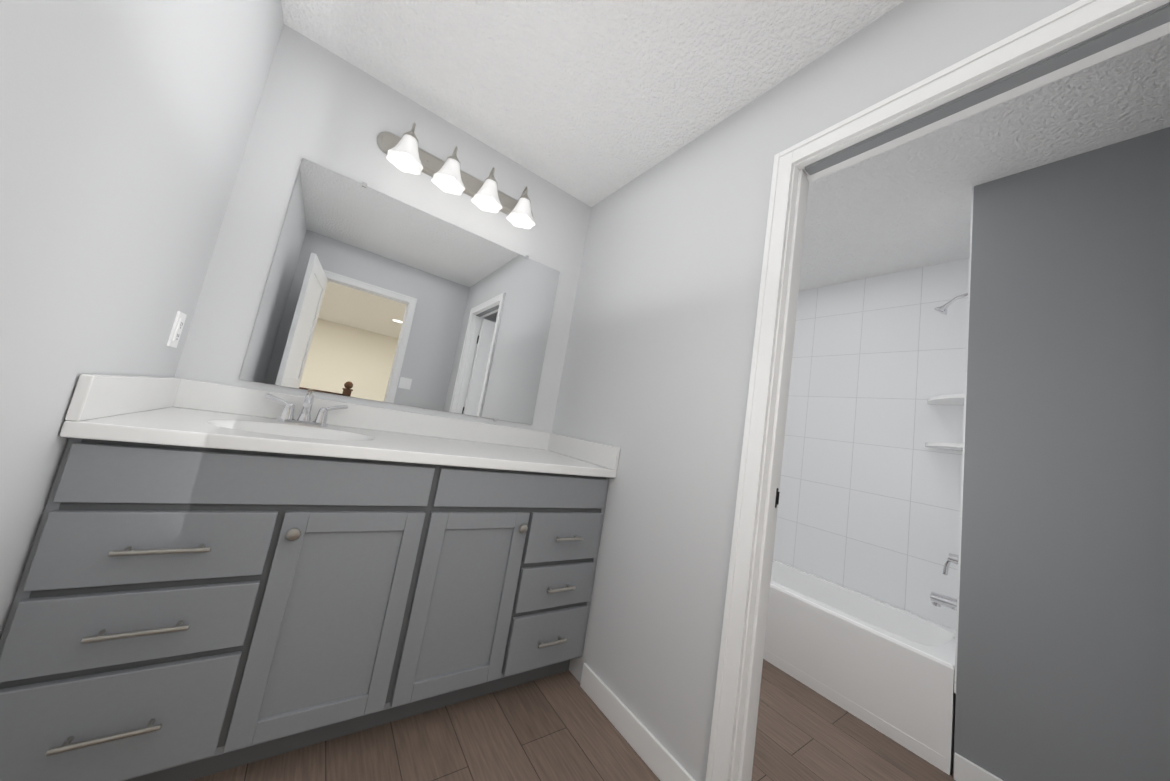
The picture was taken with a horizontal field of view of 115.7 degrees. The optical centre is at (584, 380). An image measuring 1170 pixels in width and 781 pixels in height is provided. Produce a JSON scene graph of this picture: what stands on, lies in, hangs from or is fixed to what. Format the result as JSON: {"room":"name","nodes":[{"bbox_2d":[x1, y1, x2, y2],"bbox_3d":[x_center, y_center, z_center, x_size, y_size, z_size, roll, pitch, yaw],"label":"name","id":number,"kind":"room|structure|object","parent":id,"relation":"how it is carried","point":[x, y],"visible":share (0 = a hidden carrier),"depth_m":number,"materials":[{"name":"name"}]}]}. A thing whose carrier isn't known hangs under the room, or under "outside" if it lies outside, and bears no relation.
{"room":"bathroom","nodes":[
{"label":"bathroom","id":0,"kind":"room"},
{"bbox_2d":[0,0,287,638],"bbox_3d":[-0.709,-0.247,0.239,0.120,2.440,2.510,14,-9,-34],"label":"wall","id":1,"kind":"structure","parent":0,"point":[152,152],"depth_m":0.74,"materials":[{"name":"grey paint"}]},
{"bbox_2d":[65,374,183,421],"bbox_3d":[-1.246,0.039,1.024,0.020,0.100,0.597,14,-9,-34],"label":"backsplash","id":2,"kind":"structure","parent":1,"relation":"attached to","point":[94,396],"depth_m":0.91,"materials":[{"name":"white stone"}]},
{"bbox_2d":[167,311,186,347],"bbox_3d":[-1.329,-0.165,1.202,0.010,0.115,0.070,14,-9,-34],"label":"electrical outlet plate","id":3,"kind":"object","parent":1,"relation":"attached to","point":[176,330],"visible":1,"depth_m":1.19,"materials":[{"name":"white plastic"}]},
{"bbox_2d":[180,27,591,432],"bbox_3d":[-0.087,0.121,2.314,3.610,2.440,0.120,14,-9,-34],"label":"wall","id":4,"kind":"structure","parent":0,"point":[320,108],"depth_m":1.58,"materials":[{"name":"grey paint"}]},
{"bbox_2d":[176,379,547,449],"bbox_3d":[-0.816,0.197,1.706,1.544,0.100,0.020,14,-9,-34],"label":"backsplash","id":5,"kind":"structure","parent":4,"relation":"attached to","point":[197,395],"depth_m":1.54,"materials":[{"name":"white stone"}]},
{"bbox_2d":[239,158,559,424],"bbox_3d":[-0.723,-0.325,1.785,1.243,0.937,0.009,14,-9,-34],"label":"mirror","id":6,"kind":"object","parent":4,"relation":"attached to","point":[371,294],"visible":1,"depth_m":1.68,"materials":[{"name":"clear glass"}]},
{"bbox_2d":[377,122,534,228],"bbox_3d":[-0.561,-0.993,1.790,0.792,0.205,0.196,14,-9,-34],"label":"sconce","id":7,"kind":"object","parent":4,"relation":"attached to","point":[405,153],"visible":1,"depth_m":1.76,"materials":[{"name":"white glass"}]},
{"bbox_2d":[773,258,968,629],"bbox_3d":[1.765,0.320,2.608,0.004,2.150,1.540,14,-9,-34],"label":"tiled wall","id":8,"kind":"structure","parent":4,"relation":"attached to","point":[869,504],"depth_m":2.39,"materials":[{"name":"white tile"}]},
{"bbox_2d":[954,186,973,693],"bbox_3d":[1.907,0.237,1.770,0.749,2.150,0.006,14,-9,-34],"label":"tiled wall","id":9,"kind":"structure","parent":8,"relation":"attached to","point":[957,619],"depth_m":1.53,"materials":[{"name":"white tile"}]},
{"bbox_2d":[925,394,964,450],"bbox_3d":[2.027,0.234,2.024,0.270,0.280,0.270,14,-9,-34],"label":"corner shelf","id":10,"kind":"object","parent":9,"relation":"attached to","point":[954,399],"visible":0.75,"depth_m":2.03,"materials":[{"name":"white ceramic"}]},
{"bbox_2d":[930,293,967,610],"bbox_3d":[1.837,0.304,1.836,0.170,1.586,0.187,14,-9,-34],"label":"shower fixtures","id":11,"kind":"object","parent":9,"relation":"attached to","point":[938,600],"visible":0.6,"depth_m":1.75,"materials":[{"name":"silver metal"}]},
{"bbox_2d":[190,659,954,780],"bbox_3d":[0.492,1.354,1.046,3.610,0.100,2.840,14,-9,-34],"label":"floor","id":12,"kind":"structure","parent":0,"point":[558,727],"depth_m":1.28,"materials":[{"name":"brown wood"}]},
{"bbox_2d":[0,430,615,780],"bbox_3d":[-0.726,0.702,1.395,1.544,0.865,0.624,14,-9,-34],"label":"bathroom vanity","id":13,"kind":"object","parent":12,"relation":"on","point":[216,578],"depth_m":0.98,"materials":[{"name":"grey wood"}]},
{"bbox_2d":[61,406,615,473],"bbox_3d":[-0.654,0.261,1.454,1.544,0.035,0.617,14,-9,-34],"label":"countertop","id":14,"kind":"structure","parent":13,"relation":"on","point":[173,421],"depth_m":1.21,"materials":[{"name":"white stone"}]},
{"bbox_2d":[264,393,347,427],"bbox_3d":[-1.029,0.106,1.359,0.259,0.122,0.158,14,-9,-34],"label":"faucet","id":15,"kind":"object","parent":14,"relation":"on","point":[286,419],"depth_m":1.36,"materials":[{"name":"silver metal"}]},
{"bbox_2d":[763,559,955,774],"bbox_3d":[1.271,1.390,2.249,0.748,0.384,1.524,14,-9,-34],"label":"bathtub","id":16,"kind":"object","parent":12,"relation":"on","point":[886,669],"visible":0.56,"depth_m":1.70,"materials":[{"name":"white ceramic"}]},
{"bbox_2d":[281,0,1169,290],"bbox_3d":[0.908,-1.131,1.363,3.610,0.100,2.840,14,-9,-34],"label":"ceiling","id":17,"kind":"structure","parent":0,"point":[591,102],"depth_m":1.47,"materials":[{"name":"white paint"}]},
{"bbox_2d":[552,0,1078,780],"bbox_3d":[0.618,0.094,1.177,0.100,2.440,2.510,14,-9,-34],"label":"wall","id":18,"kind":"structure","parent":0,"point":[658,352],"depth_m":1.39,"materials":[{"name":"grey paint"}]},
{"bbox_2d":[548,434,619,469],"bbox_3d":[-0.029,0.352,1.885,0.020,0.100,0.597,14,-9,-34],"label":"backsplash","id":19,"kind":"structure","parent":18,"relation":"attached to","point":[602,454],"depth_m":1.82,"materials":[{"name":"white stone"}]},
{"bbox_2d":[580,663,695,780],"bbox_3d":[0.166,1.235,1.301,0.012,0.090,0.609,14,-9,-34],"label":"baseboard","id":20,"kind":"structure","parent":18,"relation":"attached to","point":[656,756],"depth_m":1.29,"materials":[{"name":"white wood"}]},
{"bbox_2d":[705,0,1169,780],"bbox_3d":[0.813,0.249,0.844,0.138,2.116,0.897,14,-9,-34],"label":"door frame","id":21,"kind":"structure","parent":18,"relation":"attached to","point":[733,726],"depth_m":1.04,"materials":[{"name":"white wood"}]},
{"bbox_2d":[775,488,779,507],"bbox_3d":[0.603,0.370,1.160,0.030,0.060,0.003,14,-9,-34],"label":"strike plate","id":22,"kind":"object","parent":21,"relation":"attached to","point":[777,499],"visible":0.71,"depth_m":1.16,"materials":[{"name":"black metal"}]},
{"bbox_2d":[804,2,1169,174],"bbox_3d":[0.971,-0.718,0.964,0.046,0.008,0.723,14,-9,-34],"label":"door track","id":23,"kind":"structure","parent":18,"relation":"attached to","point":[1144,22],"depth_m":0.88,"materials":[{"name":"grey paint"}]},
{"bbox_2d":[953,127,1169,780],"bbox_3d":[2.275,0.387,1.302,0.870,2.440,1.180,14,-9,-34],"label":"wall block","id":24,"kind":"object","parent":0,"point":[1063,662],"visible":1,"depth_m":1.32,"materials":[{"name":"grey paint"}]},
{"bbox_2d":[954,753,1002,780],"bbox_3d":[1.696,1.447,0.954,0.012,0.090,1.057,14,-9,-34],"label":"baseboard","id":25,"kind":"structure","parent":24,"relation":"attached to","point":[964,769],"depth_m":1.35,"materials":[{"name":"white wood"}]}
]}

